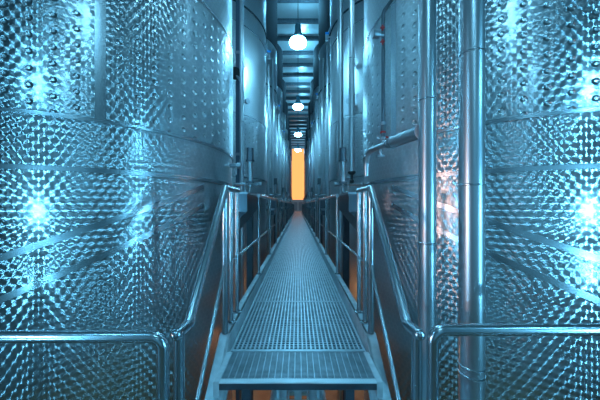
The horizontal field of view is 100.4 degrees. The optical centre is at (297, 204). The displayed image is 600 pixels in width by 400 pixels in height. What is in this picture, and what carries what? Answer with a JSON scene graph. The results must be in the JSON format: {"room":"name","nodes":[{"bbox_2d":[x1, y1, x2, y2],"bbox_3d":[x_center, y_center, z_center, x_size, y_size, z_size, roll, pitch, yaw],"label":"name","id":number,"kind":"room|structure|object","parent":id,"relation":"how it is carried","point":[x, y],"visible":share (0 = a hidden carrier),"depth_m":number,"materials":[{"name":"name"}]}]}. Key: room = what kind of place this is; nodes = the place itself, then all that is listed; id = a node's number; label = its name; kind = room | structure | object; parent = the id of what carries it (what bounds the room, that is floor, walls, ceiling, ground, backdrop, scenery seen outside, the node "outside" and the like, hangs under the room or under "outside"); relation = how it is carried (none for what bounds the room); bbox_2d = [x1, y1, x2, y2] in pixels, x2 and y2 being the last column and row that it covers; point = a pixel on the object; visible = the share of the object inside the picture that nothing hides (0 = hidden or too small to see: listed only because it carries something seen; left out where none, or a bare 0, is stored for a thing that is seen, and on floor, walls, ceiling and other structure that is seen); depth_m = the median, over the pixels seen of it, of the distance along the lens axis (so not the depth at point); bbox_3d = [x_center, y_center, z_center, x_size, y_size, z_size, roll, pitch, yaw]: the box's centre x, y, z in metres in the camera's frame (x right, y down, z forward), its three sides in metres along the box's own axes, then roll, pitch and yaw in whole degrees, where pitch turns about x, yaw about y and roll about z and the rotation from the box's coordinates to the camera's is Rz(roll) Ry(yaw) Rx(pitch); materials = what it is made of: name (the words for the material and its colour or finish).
{"room":"processing plant","nodes":[
{"label":"processing plant","id":0,"kind":"room"},
{"bbox_2d":[277,3,318,139],"bbox_3d":[0.000,-9.675,13.500,19.000,0.150,53.000,0,0,0],"label":"ceiling","id":1,"kind":"structure","parent":0,"point":[284,10],"depth_m":15.14,"materials":[{"name":"metal"}]},
{"bbox_2d":[277,18,318,23],"bbox_3d":[0.000,-9.490,12.910,19.000,0.220,0.100,0,0,0],"label":"ceiling beam","id":2,"kind":"structure","parent":1,"relation":"attached to","point":[279,20],"depth_m":12.90,"materials":[{"name":"metal"}]},
{"bbox_2d":[277,36,318,40],"bbox_3d":[0.000,-9.490,14.250,19.000,0.220,0.100,0,0,0],"label":"ceiling beam","id":3,"kind":"structure","parent":1,"relation":"attached to","point":[279,38],"depth_m":14.24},
{"bbox_2d":[277,0,318,2],"bbox_3d":[0.000,-9.490,11.570,19.000,0.220,0.100,0,0,0],"label":"ceiling beam","id":4,"kind":"structure","parent":1,"relation":"attached to","point":[279,1],"depth_m":11.56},
{"bbox_2d":[283,51,312,54],"bbox_3d":[0.000,-9.490,15.590,19.000,0.220,0.100,0,0,0],"label":"ceiling beam","id":5,"kind":"structure","parent":1,"relation":"attached to","point":[284,52],"depth_m":15.58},
{"bbox_2d":[283,63,312,66],"bbox_3d":[0.000,-9.490,16.930,19.000,0.220,0.100,0,0,0],"label":"ceiling beam","id":6,"kind":"structure","parent":1,"relation":"attached to","point":[284,64],"depth_m":16.92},
{"bbox_2d":[283,73,312,76],"bbox_3d":[0.000,-9.490,18.270,19.000,0.220,0.100,0,0,0],"label":"ceiling beam","id":7,"kind":"structure","parent":1,"relation":"attached to","point":[284,74],"depth_m":18.25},
{"bbox_2d":[286,82,309,85],"bbox_3d":[0.000,-9.490,19.610,19.000,0.220,0.100,0,0,0],"label":"ceiling beam","id":8,"kind":"structure","parent":1,"relation":"attached to","point":[287,83],"depth_m":19.60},
{"bbox_2d":[286,90,309,92],"bbox_3d":[0.000,-9.490,20.950,19.000,0.220,0.100,0,0,0],"label":"ceiling beam","id":9,"kind":"structure","parent":1,"relation":"attached to","point":[287,91],"depth_m":20.94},
{"bbox_2d":[286,97,309,99],"bbox_3d":[0.000,-9.490,22.290,19.000,0.220,0.100,0,0,0],"label":"ceiling beam","id":10,"kind":"structure","parent":1,"relation":"attached to","point":[287,98],"depth_m":22.28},
{"bbox_2d":[288,114,307,115],"bbox_3d":[0.000,-9.490,26.310,19.000,0.220,0.100,0,0,0],"label":"ceiling beam","id":11,"kind":"structure","parent":1,"relation":"attached to","point":[288,114],"depth_m":26.30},
{"bbox_2d":[289,118,306,119],"bbox_3d":[0.000,-9.490,27.650,19.000,0.220,0.100,0,0,0],"label":"ceiling beam","id":12,"kind":"structure","parent":1,"relation":"attached to","point":[289,118],"depth_m":27.64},
{"bbox_2d":[289,122,306,123],"bbox_3d":[0.000,-9.490,28.990,19.000,0.220,0.100,0,0,0],"label":"ceiling beam","id":13,"kind":"structure","parent":1,"relation":"attached to","point":[289,122],"depth_m":28.98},
{"bbox_2d":[293,95,302,109],"bbox_3d":[0.000,-6.565,9.750,0.410,5.670,0.410,0,0,0],"label":"pendant lamp","id":14,"kind":"object","parent":1,"relation":"hanging from","point":[297,105],"visible":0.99,"depth_m":9.65,"materials":[{"name":"white glass"}]},
{"bbox_2d":[294,126,301,136],"bbox_3d":[0.000,-6.565,13.600,0.410,5.670,0.410,0,0,0],"label":"pendant lamp","id":15,"kind":"object","parent":1,"relation":"hanging from","point":[297,133],"visible":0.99,"depth_m":13.49,"materials":[{"name":"white glass"}]},
{"bbox_3d":[0.000,-9.490,6.210,19.000,0.220,0.100,0,0,0],"label":"ceiling beam","id":16,"kind":"structure","parent":1,"relation":"attached to","visible":0},
{"bbox_2d":[289,23,306,49],"bbox_3d":[0.000,-6.565,5.900,0.410,5.670,0.410,0,0,0],"label":"pendant lamp","id":17,"kind":"object","parent":16,"relation":"hanging from","point":[297,41],"visible":1,"depth_m":5.81,"materials":[{"name":"white glass"}]},
{"bbox_2d":[232,390,363,399],"bbox_3d":[0.000,4.300,13.500,19.000,0.200,53.000,0,0,0],"label":"floor","id":18,"kind":"structure","parent":0,"point":[257,394],"depth_m":5.51,"materials":[{"name":"tile"}]},
{"bbox_2d":[0,0,233,399],"bbox_3d":[-2.470,-2.550,3.250,3.161,13.500,3.161,0,0,41],"label":"tank","id":19,"kind":"object","parent":18,"relation":"on","point":[116,116],"visible":0.94,"depth_m":2.01,"materials":[{"name":"grey"}]},
{"bbox_2d":[229,163,241,174],"bbox_3d":[-0.828,-0.480,3.303,0.155,0.159,0.086,0,0,0],"label":"valve","id":20,"kind":"object","parent":19,"relation":"attached to","point":[238,165],"visible":1,"depth_m":3.29,"materials":[{"name":"grey metal"}]},
{"bbox_2d":[235,0,243,399],"bbox_3d":[-1.070,-2.575,4.600,0.140,13.550,0.132,0,0,0],"label":"vertical pipe","id":21,"kind":"object","parent":18,"relation":"on","point":[237,52],"visible":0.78,"depth_m":4.54,"materials":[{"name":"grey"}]},
{"bbox_2d":[233,67,239,80],"bbox_3d":[-1.099,-2.310,4.446,0.243,0.280,0.108,0,0,0],"label":"gauge","id":22,"kind":"object","parent":21,"relation":"attached to","point":[236,71],"visible":0.52,"depth_m":4.43,"materials":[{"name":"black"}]},
{"bbox_2d":[239,0,242,399],"bbox_3d":[-0.950,-2.575,4.200,0.067,13.550,0.067,0,0,0],"label":"vertical pipe","id":23,"kind":"object","parent":18,"relation":"on","point":[241,1],"visible":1,"depth_m":4.17,"materials":[{"name":"grey metal"}]},
{"bbox_2d":[228,192,257,399],"bbox_3d":[-0.669,2.022,3.165,0.162,4.355,1.190,0,0,0],"label":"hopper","id":24,"kind":"object","parent":18,"relation":"on","point":[248,201],"visible":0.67,"depth_m":3.30,"materials":[{"name":"silver metal"}]},
{"bbox_2d":[244,147,253,191],"bbox_3d":[-0.642,-0.457,3.338,0.122,0.607,0.116,0,0,-41],"label":"standpipe","id":25,"kind":"object","parent":24,"relation":"on","point":[250,151],"visible":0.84,"depth_m":3.31,"materials":[{"name":"silver metal"}]},
{"bbox_2d":[233,182,261,186],"bbox_3d":[-0.685,-0.285,3.420,0.380,0.067,0.068,0,0,0],"label":"pipe","id":26,"kind":"object","parent":25,"relation":"attached to","point":[259,184],"visible":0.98,"depth_m":3.40,"materials":[{"name":"silver metal"}]},
{"bbox_2d":[242,390,251,399],"bbox_3d":[-0.420,2.671,2.050,0.160,3.058,0.160,0,0,0],"label":"support post","id":27,"kind":"object","parent":18,"relation":"on","point":[246,394],"visible":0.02,"depth_m":2.02,"materials":[{"name":"paint"}]},
{"bbox_2d":[232,0,270,310],"bbox_3d":[-2.399,-2.530,7.020,3.291,13.460,3.148,0,0,0],"label":"tank","id":28,"kind":"object","parent":18,"relation":"on","point":[255,38],"visible":0.21,"depth_m":6.29,"materials":[{"name":"grey"}]},
{"bbox_2d":[267,65,269,253],"bbox_3d":[-0.830,0.125,7.070,0.067,8.150,0.067,0,0,0],"label":"vertical pipe","id":29,"kind":"object","parent":18,"relation":"on","point":[268,148],"visible":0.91,"depth_m":7.04,"materials":[{"name":"grey metal"}]},
{"bbox_2d":[266,0,279,256],"bbox_3d":[-2.399,-2.530,10.790,3.291,13.460,3.148,0,0,0],"label":"tank","id":30,"kind":"object","parent":18,"relation":"on","point":[271,5],"visible":0.15,"depth_m":10.10,"materials":[{"name":"grey"}]},
{"bbox_2d":[272,58,273,246],"bbox_3d":[-0.930,-0.600,9.255,0.107,9.600,0.107,0,0,0],"label":"vertical pipe","id":31,"kind":"object","parent":18,"relation":"on","point":[272,58],"visible":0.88,"depth_m":9.21,"materials":[{"name":"grey metal"}]},
{"bbox_2d":[271,200,277,245],"bbox_3d":[-0.669,2.022,6.935,0.162,4.355,1.190,0,0,0],"label":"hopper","id":32,"kind":"object","parent":18,"relation":"on","point":[272,201],"visible":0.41,"depth_m":7.22,"materials":[{"name":"silver metal"}]},
{"bbox_2d":[273,178,277,198],"bbox_3d":[-0.642,-0.457,7.108,0.122,0.607,0.116,0,0,-41],"label":"standpipe","id":33,"kind":"object","parent":32,"relation":"on","point":[275,184],"visible":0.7,"depth_m":7.08,"materials":[{"name":"silver metal"}]},
{"bbox_2d":[278,114,279,236],"bbox_3d":[-0.830,0.125,10.840,0.067,8.150,0.067,0,0,0],"label":"vertical pipe","id":34,"kind":"object","parent":18,"relation":"on","point":[278,114],"visible":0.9,"depth_m":10.81,"materials":[{"name":"grey metal"}]},
{"bbox_2d":[279,101,280,199],"bbox_3d":[-0.930,-0.600,13.025,0.107,9.600,0.107,0,0,0],"label":"vertical pipe","id":35,"kind":"object","parent":18,"relation":"on","point":[279,101],"visible":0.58,"depth_m":12.98,"materials":[{"name":"grey metal"}]},
{"bbox_2d":[277,43,284,238],"bbox_3d":[-2.399,-2.530,14.560,3.291,13.460,3.148,0,0,0],"label":"tank","id":36,"kind":"object","parent":18,"relation":"on","point":[279,49],"visible":0.16,"depth_m":14.04,"materials":[{"name":"grey"}]},
{"bbox_2d":[281,202,283,228],"bbox_3d":[-0.669,2.022,10.705,0.162,4.355,1.190,0,0,0],"label":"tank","id":37,"kind":"object","parent":18,"relation":"on","point":[281,202],"visible":0.24,"depth_m":10.99,"materials":[{"name":"silver metal"}]},
{"bbox_2d":[283,137,283,186],"bbox_3d":[-0.830,0.125,14.610,0.067,8.150,0.067,0,0,0],"label":"vertical pipe","id":38,"kind":"object","parent":18,"relation":"on","point":[283,137],"visible":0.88,"depth_m":14.58,"materials":[{"name":"grey metal"}]},
{"bbox_2d":[283,124,284,199],"bbox_3d":[-0.930,-0.600,16.795,0.107,9.600,0.107,0,0,0],"label":"vertical pipe","id":39,"kind":"object","parent":18,"relation":"on","point":[283,124],"visible":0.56,"depth_m":16.75,"materials":[{"name":"grey metal"}]},
{"bbox_2d":[282,79,287,225],"bbox_3d":[-2.399,-2.530,18.330,3.291,13.460,3.148,0,0,0],"label":"tank","id":40,"kind":"object","parent":18,"relation":"on","point":[284,82],"visible":0.09,"depth_m":17.91,"materials":[{"name":"grey"}]},
{"bbox_2d":[286,151,286,201],"bbox_3d":[-0.830,0.125,18.380,0.067,8.150,0.067,0,0,0],"label":"vertical pipe","id":41,"kind":"object","parent":18,"relation":"on","point":[286,151],"visible":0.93,"depth_m":18.35,"materials":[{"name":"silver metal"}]},
{"bbox_2d":[286,102,288,201],"bbox_3d":[-2.399,-2.530,22.100,3.291,13.460,3.148,0,0,0],"label":"tank","id":42,"kind":"object","parent":18,"relation":"on","point":[286,102],"visible":0.08,"depth_m":21.83,"materials":[{"name":"grey"}]},
{"bbox_2d":[288,160,288,199],"bbox_3d":[-0.830,0.125,22.150,0.067,8.150,0.067,0,0,0],"label":"vertical pipe","id":43,"kind":"object","parent":18,"relation":"on","point":[288,160],"visible":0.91,"depth_m":22.12,"materials":[{"name":"grey metal"}]},
{"bbox_2d":[289,157,289,202],"bbox_3d":[-0.930,-0.600,28.105,0.107,9.600,0.107,0,0,0],"label":"vertical pipe","id":44,"kind":"object","parent":18,"relation":"on","point":[289,157],"visible":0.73,"depth_m":28.06,"materials":[{"name":"grey metal"}]},
{"bbox_2d":[288,117,290,165],"bbox_3d":[-2.399,-2.530,25.870,3.291,13.460,3.148,0,0,0],"label":"tank","id":45,"kind":"object","parent":18,"relation":"on","point":[288,117],"visible":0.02,"depth_m":25.40,"materials":[{"name":"grey"}]},
{"bbox_2d":[290,137,290,202],"bbox_3d":[-2.470,-2.550,33.410,3.161,13.500,3.161,0,0,-41],"label":"tank","id":46,"kind":"object","parent":18,"relation":"on","point":[290,137],"visible":0.08,"depth_m":32.93,"materials":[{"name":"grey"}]},
{"bbox_2d":[291,144,291,202],"bbox_3d":[-2.470,-2.550,37.180,3.161,13.500,3.161,0,0,-41],"label":"tank","id":47,"kind":"object","parent":18,"relation":"on","point":[291,144],"visible":0.09,"depth_m":36.81,"materials":[{"name":"grey"}]},
{"bbox_2d":[304,144,304,195],"bbox_3d":[2.470,-2.550,37.180,3.161,13.500,3.161,0,0,-41],"label":"tank","id":48,"kind":"object","parent":18,"relation":"on","point":[304,144],"visible":0.06,"depth_m":36.80,"materials":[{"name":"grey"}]},
{"bbox_2d":[305,137,305,201],"bbox_3d":[2.470,-2.550,33.410,3.161,13.500,3.161,0,0,41],"label":"tank","id":49,"kind":"object","parent":18,"relation":"on","point":[305,137],"visible":0.08,"depth_m":32.92,"materials":[{"name":"grey"}]},
{"bbox_2d":[306,159,306,202],"bbox_3d":[0.930,-0.600,28.105,0.107,9.600,0.107,0,0,0],"label":"vertical pipe","id":50,"kind":"object","parent":18,"relation":"on","point":[306,159],"visible":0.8,"depth_m":28.06,"materials":[{"name":"grey metal"}]},
{"bbox_2d":[305,117,307,160],"bbox_3d":[2.399,-2.530,25.870,3.291,13.460,3.148,0,0,0],"label":"tank","id":51,"kind":"object","parent":18,"relation":"on","point":[307,117],"visible":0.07,"depth_m":25.40,"materials":[{"name":"grey"}]},
{"bbox_2d":[307,154,307,201],"bbox_3d":[0.830,-0.150,22.150,0.067,8.700,0.067,0,0,0],"label":"vertical pipe","id":52,"kind":"object","parent":18,"relation":"on","point":[307,154],"visible":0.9,"depth_m":22.12,"materials":[{"name":"grey metal"}]},
{"bbox_2d":[307,102,309,201],"bbox_3d":[2.399,-2.530,22.100,3.291,13.460,3.148,0,0,0],"label":"tank","id":53,"kind":"object","parent":18,"relation":"on","point":[309,102],"visible":0.06,"depth_m":21.83,"materials":[{"name":"grey"}]},
{"bbox_2d":[309,144,309,199],"bbox_3d":[0.830,-0.150,18.380,0.067,8.700,0.067,0,0,0],"label":"vertical pipe","id":54,"kind":"object","parent":18,"relation":"on","point":[309,144],"visible":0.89,"depth_m":18.35,"materials":[{"name":"grey metal"}]},
{"bbox_2d":[308,79,313,225],"bbox_3d":[2.399,-2.530,18.330,3.291,13.460,3.148,0,0,0],"label":"tank","id":55,"kind":"object","parent":18,"relation":"on","point":[311,82],"visible":0.09,"depth_m":17.91,"materials":[{"name":"grey"}]},
{"bbox_2d":[311,126,312,199],"bbox_3d":[0.930,-0.600,16.795,0.107,9.600,0.107,0,0,0],"label":"vertical pipe","id":56,"kind":"object","parent":18,"relation":"on","point":[312,126],"visible":0.4,"depth_m":16.75,"materials":[{"name":"grey metal"}]},
{"bbox_2d":[312,128,312,200],"bbox_3d":[0.830,-0.150,14.610,0.067,8.700,0.067,0,0,0],"label":"vertical pipe","id":57,"kind":"object","parent":18,"relation":"on","point":[312,128],"visible":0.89,"depth_m":14.58,"materials":[{"name":"grey metal"}]},
{"bbox_2d":[312,202,314,228],"bbox_3d":[0.669,2.022,10.705,0.162,4.355,1.190,0,0,0],"label":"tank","id":58,"kind":"object","parent":18,"relation":"on","point":[312,202],"visible":0.24,"depth_m":10.99,"materials":[{"name":"silver metal"}]},
{"bbox_2d":[311,43,318,238],"bbox_3d":[2.399,-2.530,14.560,3.291,13.460,3.148,0,0,0],"label":"tank","id":59,"kind":"object","parent":18,"relation":"on","point":[316,49],"visible":0.08,"depth_m":14.04,"materials":[{"name":"grey"}]},
{"bbox_2d":[315,101,315,199],"bbox_3d":[0.930,-0.600,13.025,0.107,9.600,0.107,0,0,0],"label":"vertical pipe","id":60,"kind":"object","parent":18,"relation":"on","point":[315,101],"visible":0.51,"depth_m":12.98,"materials":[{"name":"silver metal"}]},
{"bbox_2d":[316,101,317,236],"bbox_3d":[0.830,-0.150,10.840,0.067,8.700,0.067,0,0,0],"label":"vertical pipe","id":61,"kind":"object","parent":18,"relation":"on","point":[316,101],"visible":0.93,"depth_m":10.81,"materials":[{"name":"grey metal"}]},
{"bbox_2d":[318,200,324,245],"bbox_3d":[0.669,2.022,6.935,0.162,4.355,1.190,0,0,0],"label":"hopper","id":62,"kind":"object","parent":18,"relation":"on","point":[322,201],"visible":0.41,"depth_m":7.22,"materials":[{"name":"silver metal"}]},
{"bbox_2d":[317,178,321,198],"bbox_3d":[0.603,-0.457,7.112,0.122,0.607,0.116,0,0,-41],"label":"standpipe","id":63,"kind":"object","parent":62,"relation":"on","point":[318,179],"visible":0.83,"depth_m":7.08,"materials":[{"name":"silver metal"}]},
{"bbox_2d":[316,0,329,256],"bbox_3d":[2.399,-2.530,10.790,3.291,13.460,3.148,0,0,0],"label":"tank","id":64,"kind":"object","parent":18,"relation":"on","point":[324,5],"visible":0.11,"depth_m":10.10,"materials":[{"name":"grey"}]},
{"bbox_2d":[322,58,323,246],"bbox_3d":[0.930,-0.600,9.255,0.107,9.600,0.107,0,0,0],"label":"vertical pipe","id":65,"kind":"object","parent":18,"relation":"on","point":[322,58],"visible":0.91,"depth_m":9.21,"materials":[{"name":"grey metal"}]},
{"bbox_2d":[326,45,328,253],"bbox_3d":[0.830,-0.150,7.070,0.067,8.700,0.067,0,0,0],"label":"vertical pipe","id":66,"kind":"object","parent":18,"relation":"on","point":[327,148],"visible":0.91,"depth_m":7.04,"materials":[{"name":"grey metal"}]},
{"bbox_2d":[339,0,341,399],"bbox_3d":[0.660,-2.575,3.880,0.055,13.550,0.055,0,0,0],"label":"vertical pipe","id":67,"kind":"object","parent":18,"relation":"on","point":[340,1],"visible":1,"depth_m":3.86,"materials":[{"name":"silver metal"}]},
{"bbox_2d":[338,0,342,399],"bbox_3d":[0.830,-2.575,4.900,0.117,13.550,0.117,0,0,0],"label":"vertical pipe","id":68,"kind":"object","parent":18,"relation":"on","point":[338,0],"visible":0.36,"depth_m":4.87,"materials":[{"name":"grey metal"}]},
{"bbox_2d":[325,0,363,310],"bbox_3d":[2.399,-2.530,7.020,3.291,13.460,3.148,0,0,0],"label":"tank","id":69,"kind":"object","parent":18,"relation":"on","point":[358,177],"visible":0.27,"depth_m":6.10,"materials":[{"name":"grey"}]},
{"bbox_2d":[344,390,353,399],"bbox_3d":[0.420,2.671,2.050,0.160,3.058,0.160,0,0,0],"label":"support post","id":70,"kind":"object","parent":18,"relation":"on","point":[348,394],"visible":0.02,"depth_m":2.02,"materials":[{"name":"paint"}]},
{"bbox_2d":[338,192,367,399],"bbox_3d":[0.669,2.022,3.165,0.162,4.355,1.190,0,0,0],"label":"support post","id":71,"kind":"object","parent":18,"relation":"on","point":[347,201],"visible":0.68,"depth_m":3.30,"materials":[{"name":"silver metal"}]},
{"bbox_2d":[339,147,348,192],"bbox_3d":[0.603,-0.457,3.342,0.122,0.607,0.116,0,0,-41],"label":"standpipe","id":72,"kind":"object","parent":71,"relation":"on","point":[342,151],"visible":0.91,"depth_m":3.31,"materials":[{"name":"silver metal"}]},
{"bbox_2d":[334,182,363,186],"bbox_3d":[0.698,-0.285,3.420,0.405,0.067,0.068,0,0,0],"label":"pipe","id":73,"kind":"object","parent":72,"relation":"attached to","point":[336,184],"visible":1,"depth_m":3.40,"materials":[{"name":"silver metal"}]},
{"bbox_2d":[348,170,355,182],"bbox_3d":[0.735,-0.391,3.420,0.110,0.165,0.110,0,0,0],"label":"valve","id":74,"kind":"object","parent":73,"relation":"on","point":[351,173],"visible":1,"depth_m":3.40,"materials":[{"name":"black metal"}]},
{"bbox_2d":[348,0,354,169],"bbox_3d":[0.735,-4.905,3.420,0.087,8.890,0.087,0,0,0],"label":"vertical pipe","id":75,"kind":"object","parent":74,"relation":"on","point":[351,117],"visible":0.97,"depth_m":3.38,"materials":[{"name":"grey metal"}]},
{"bbox_2d":[418,0,436,399],"bbox_3d":[0.890,-2.575,1.720,0.117,13.550,0.117,0,0,0],"label":"vertical pipe","id":76,"kind":"object","parent":18,"relation":"on","point":[427,98],"visible":1,"depth_m":1.67,"materials":[{"name":"grey metal"}]},
{"bbox_2d":[364,126,417,175],"bbox_3d":[0.748,-0.430,2.097,0.105,0.304,0.734,0,0,-16],"label":"pipe","id":77,"kind":"object","parent":76,"relation":"attached to","point":[410,135],"visible":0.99,"depth_m":1.97,"materials":[{"name":"grey metal"}]},
{"bbox_2d":[371,0,393,142],"bbox_3d":[0.831,-1.217,1.884,0.146,1.364,0.678,0,0,-27],"label":"thin riser","id":78,"kind":"object","parent":77,"relation":"on","point":[375,34],"visible":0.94,"depth_m":2.15,"materials":[{"name":"silver metal"}]},
{"bbox_2d":[458,0,485,399],"bbox_3d":[0.867,-2.575,1.250,0.117,13.550,0.117,0,0,0],"label":"vertical pipe","id":79,"kind":"object","parent":18,"relation":"on","point":[471,13],"visible":1,"depth_m":1.21,"materials":[{"name":"grey metal"}]},
{"bbox_2d":[362,0,599,399],"bbox_3d":[2.470,-2.550,3.250,3.161,13.500,3.161,0,0,-41],"label":"tank","id":80,"kind":"object","parent":18,"relation":"on","point":[542,57],"visible":0.59,"depth_m":1.93,"materials":[{"name":"grey"}]},
{"bbox_3d":[-4.500,2.905,-0.600,0.080,2.589,0.080,0,0,0],"label":"post","id":81,"kind":"object","parent":18,"relation":"on","visible":0},
{"bbox_3d":[0.002,1.670,0.140,9.204,0.180,1.720,0,0,0],"label":"platform grating","id":82,"kind":"object","parent":81,"relation":"on","visible":0},
{"bbox_2d":[0,330,169,399],"bbox_3d":[-2.545,1.027,0.950,4.110,1.098,0.043,0,0,0],"label":"guard rail","id":83,"kind":"object","parent":82,"relation":"on","point":[157,338],"visible":1,"depth_m":0.93,"materials":[{"name":"silver metal"}]},
{"bbox_2d":[205,333,229,399],"bbox_3d":[-0.500,1.322,1.361,0.070,0.883,0.718,0,0,0],"label":"stair stringer","id":84,"kind":"object","parent":82,"relation":"on","point":[223,346],"visible":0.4,"depth_m":1.59,"materials":[{"name":"metal"}]},
{"bbox_2d":[213,352,382,397],"bbox_3d":[0.000,1.018,1.521,0.935,0.085,0.290,0,0,0],"label":"stair tread","id":85,"kind":"structure","parent":84,"relation":"attached to","point":[238,370],"depth_m":1.47,"materials":[{"name":"silver metal"}]},
{"bbox_2d":[366,333,390,399],"bbox_3d":[0.500,1.322,1.361,0.070,0.883,0.718,0,0,0],"label":"stair stringer","id":86,"kind":"object","parent":82,"relation":"on","point":[372,346],"visible":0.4,"depth_m":1.59,"materials":[{"name":"metal"}]},
{"bbox_2d":[426,323,599,399],"bbox_3d":[2.545,1.009,0.950,4.110,1.134,0.043,0,0,0],"label":"guard rail","id":87,"kind":"object","parent":82,"relation":"on","point":[439,331],"visible":1,"depth_m":0.93,"materials":[{"name":"silver metal"}]},
{"bbox_3d":[0.000,-2.675,40.100,19.400,14.150,0.200,0,0,0],"label":"wall","id":88,"kind":"structure","parent":0,"visible":0},
{"bbox_2d":[221,212,294,351],"bbox_3d":[-0.477,1.010,17.660,0.105,0.260,31.880,0,0,0],"label":"beam","id":89,"kind":"structure","parent":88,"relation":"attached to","point":[248,298],"depth_m":2.52,"materials":[{"name":"metal"}]},
{"bbox_2d":[170,185,230,399],"bbox_3d":[-0.500,0.718,1.346,0.049,1.716,0.869,0,0,0],"label":"stair railing","id":90,"kind":"object","parent":89,"relation":"on","point":[177,335],"visible":1,"depth_m":1.34,"materials":[{"name":"silver metal"}]},
{"bbox_2d":[228,186,293,324],"bbox_3d":[-0.500,0.371,17.690,0.068,1.018,31.820,0,0,0],"label":"railing","id":91,"kind":"object","parent":89,"relation":"on","point":[289,206],"visible":0.88,"depth_m":2.04,"materials":[{"name":"silver metal"}]},
{"bbox_2d":[231,302,364,351],"bbox_3d":[0.000,0.994,2.100,0.900,0.032,0.857,0,0,0],"label":"walkway grating","id":92,"kind":"object","parent":89,"relation":"on","point":[268,326],"visible":0.87,"depth_m":1.98,"materials":[{"name":"metal"}]},
{"bbox_2d":[254,277,341,301],"bbox_3d":[0.000,0.994,2.966,0.900,0.032,0.857,0,0,0],"label":"panel","id":93,"kind":"object","parent":89,"relation":"on","point":[272,289],"visible":0.84,"depth_m":2.89,"materials":[{"name":"metal"}]},
{"bbox_2d":[265,262,330,276],"bbox_3d":[0.000,0.994,3.830,0.900,0.032,0.857,0,0,0],"label":"panel","id":94,"kind":"object","parent":89,"relation":"on","point":[276,269],"visible":0.84,"depth_m":3.80,"materials":[{"name":"metal"}]},
{"bbox_2d":[272,253,323,261],"bbox_3d":[0.000,0.994,4.696,0.900,0.032,0.857,0,0,0],"label":"panel","id":95,"kind":"object","parent":89,"relation":"on","point":[279,257],"visible":0.83,"depth_m":4.67,"materials":[{"name":"metal"}]},
{"bbox_2d":[276,246,319,252],"bbox_3d":[0.000,0.994,5.561,0.900,0.032,0.857,0,0,0],"label":"panel","id":96,"kind":"object","parent":89,"relation":"on","point":[281,249],"visible":0.82,"depth_m":5.53,"materials":[{"name":"metal"}]},
{"bbox_3d":[0.000,1.085,2.280,0.940,0.110,0.060,0,0,0],"label":"member","id":97,"kind":"object","parent":89,"relation":"attached to","visible":0},
{"bbox_2d":[270,390,287,399],"bbox_3d":[-0.182,1.520,15.380,0.164,0.764,28.760,0,0,0],"label":"duct","id":98,"kind":"object","parent":97,"relation":"hanging from","point":[275,394],"visible":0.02,"depth_m":2.31,"materials":[{"name":"silver metal"}]},
{"bbox_2d":[287,390,308,399],"bbox_3d":[0.000,1.850,15.500,0.200,0.100,29.000,0,0,0],"label":"cable tray","id":99,"kind":"object","parent":98,"relation":"attached to","point":[297,394],"visible":0.02,"depth_m":2.40,"materials":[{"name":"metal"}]},
{"bbox_2d":[308,390,325,399],"bbox_3d":[0.182,1.520,15.380,0.164,0.764,28.760,0,0,0],"label":"duct","id":100,"kind":"object","parent":97,"relation":"hanging from","point":[313,394],"visible":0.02,"depth_m":2.31,"materials":[{"name":"silver metal"}]},
{"bbox_2d":[292,148,303,200],"bbox_3d":[0.000,-4.890,40.035,2.120,8.420,0.170,0,0,0],"label":"window","id":101,"kind":"structure","parent":88,"relation":"in","point":[297,157],"depth_m":40.08,"materials":[{"name":"glass"}]},
{"bbox_2d":[293,201,302,210],"bbox_3d":[0.000,0.180,39.950,1.720,1.600,0.099,0,0,0],"label":"door","id":102,"kind":"structure","parent":88,"relation":"in","point":[297,204],"depth_m":39.90,"materials":[{"name":"white"}]},
{"bbox_2d":[301,212,374,351],"bbox_3d":[0.477,1.010,17.660,0.105,0.260,31.880,0,0,0],"label":"beam","id":103,"kind":"structure","parent":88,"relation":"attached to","point":[347,298],"depth_m":2.52,"materials":[{"name":"metal"}]},
{"bbox_2d":[279,241,316,245],"bbox_3d":[0.000,0.994,6.426,0.900,0.032,0.857,0,0,0],"label":"panel","id":104,"kind":"object","parent":103,"relation":"on","point":[283,243],"visible":0.86,"depth_m":6.36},
{"bbox_2d":[282,237,313,240],"bbox_3d":[0.000,0.994,7.290,0.900,0.032,0.857,0,0,0],"label":"panel","id":105,"kind":"object","parent":103,"relation":"on","point":[284,238],"visible":0.84,"depth_m":7.12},
{"bbox_2d":[284,233,311,236],"bbox_3d":[0.000,0.994,8.155,0.900,0.032,0.857,0,0,0],"label":"panel","id":106,"kind":"object","parent":103,"relation":"on","point":[285,234],"visible":0.86,"depth_m":8.08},
{"bbox_2d":[285,231,310,232],"bbox_3d":[0.000,0.994,9.021,0.900,0.032,0.857,0,0,0],"label":"panel","id":107,"kind":"object","parent":103,"relation":"on","point":[286,231],"visible":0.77,"depth_m":8.94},
{"bbox_2d":[286,229,309,230],"bbox_3d":[0.000,0.994,9.886,0.900,0.032,0.857,0,0,0],"label":"panel","id":108,"kind":"object","parent":103,"relation":"on","point":[287,229],"visible":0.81,"depth_m":9.64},
{"bbox_2d":[287,227,308,228],"bbox_3d":[0.000,0.994,10.751,0.900,0.032,0.857,0,0,0],"label":"panel","id":109,"kind":"object","parent":103,"relation":"on","point":[288,227],"visible":0.86,"depth_m":10.47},
{"bbox_2d":[288,225,307,226],"bbox_3d":[0.000,0.994,11.616,0.900,0.032,0.857,0,0,0],"label":"panel","id":110,"kind":"object","parent":103,"relation":"on","point":[289,225],"visible":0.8,"depth_m":11.45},
{"bbox_2d":[302,186,367,324],"bbox_3d":[0.500,0.371,17.690,0.068,1.018,31.820,0,0,0],"label":"railing","id":111,"kind":"object","parent":103,"relation":"on","point":[305,206],"visible":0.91,"depth_m":2.04,"materials":[{"name":"silver metal"}]},
{"bbox_2d":[365,185,425,399],"bbox_3d":[0.500,0.718,1.346,0.049,1.716,0.869,0,0,0],"label":"stair railing","id":112,"kind":"object","parent":103,"relation":"on","point":[418,335],"visible":1,"depth_m":1.34,"materials":[{"name":"silver metal"}]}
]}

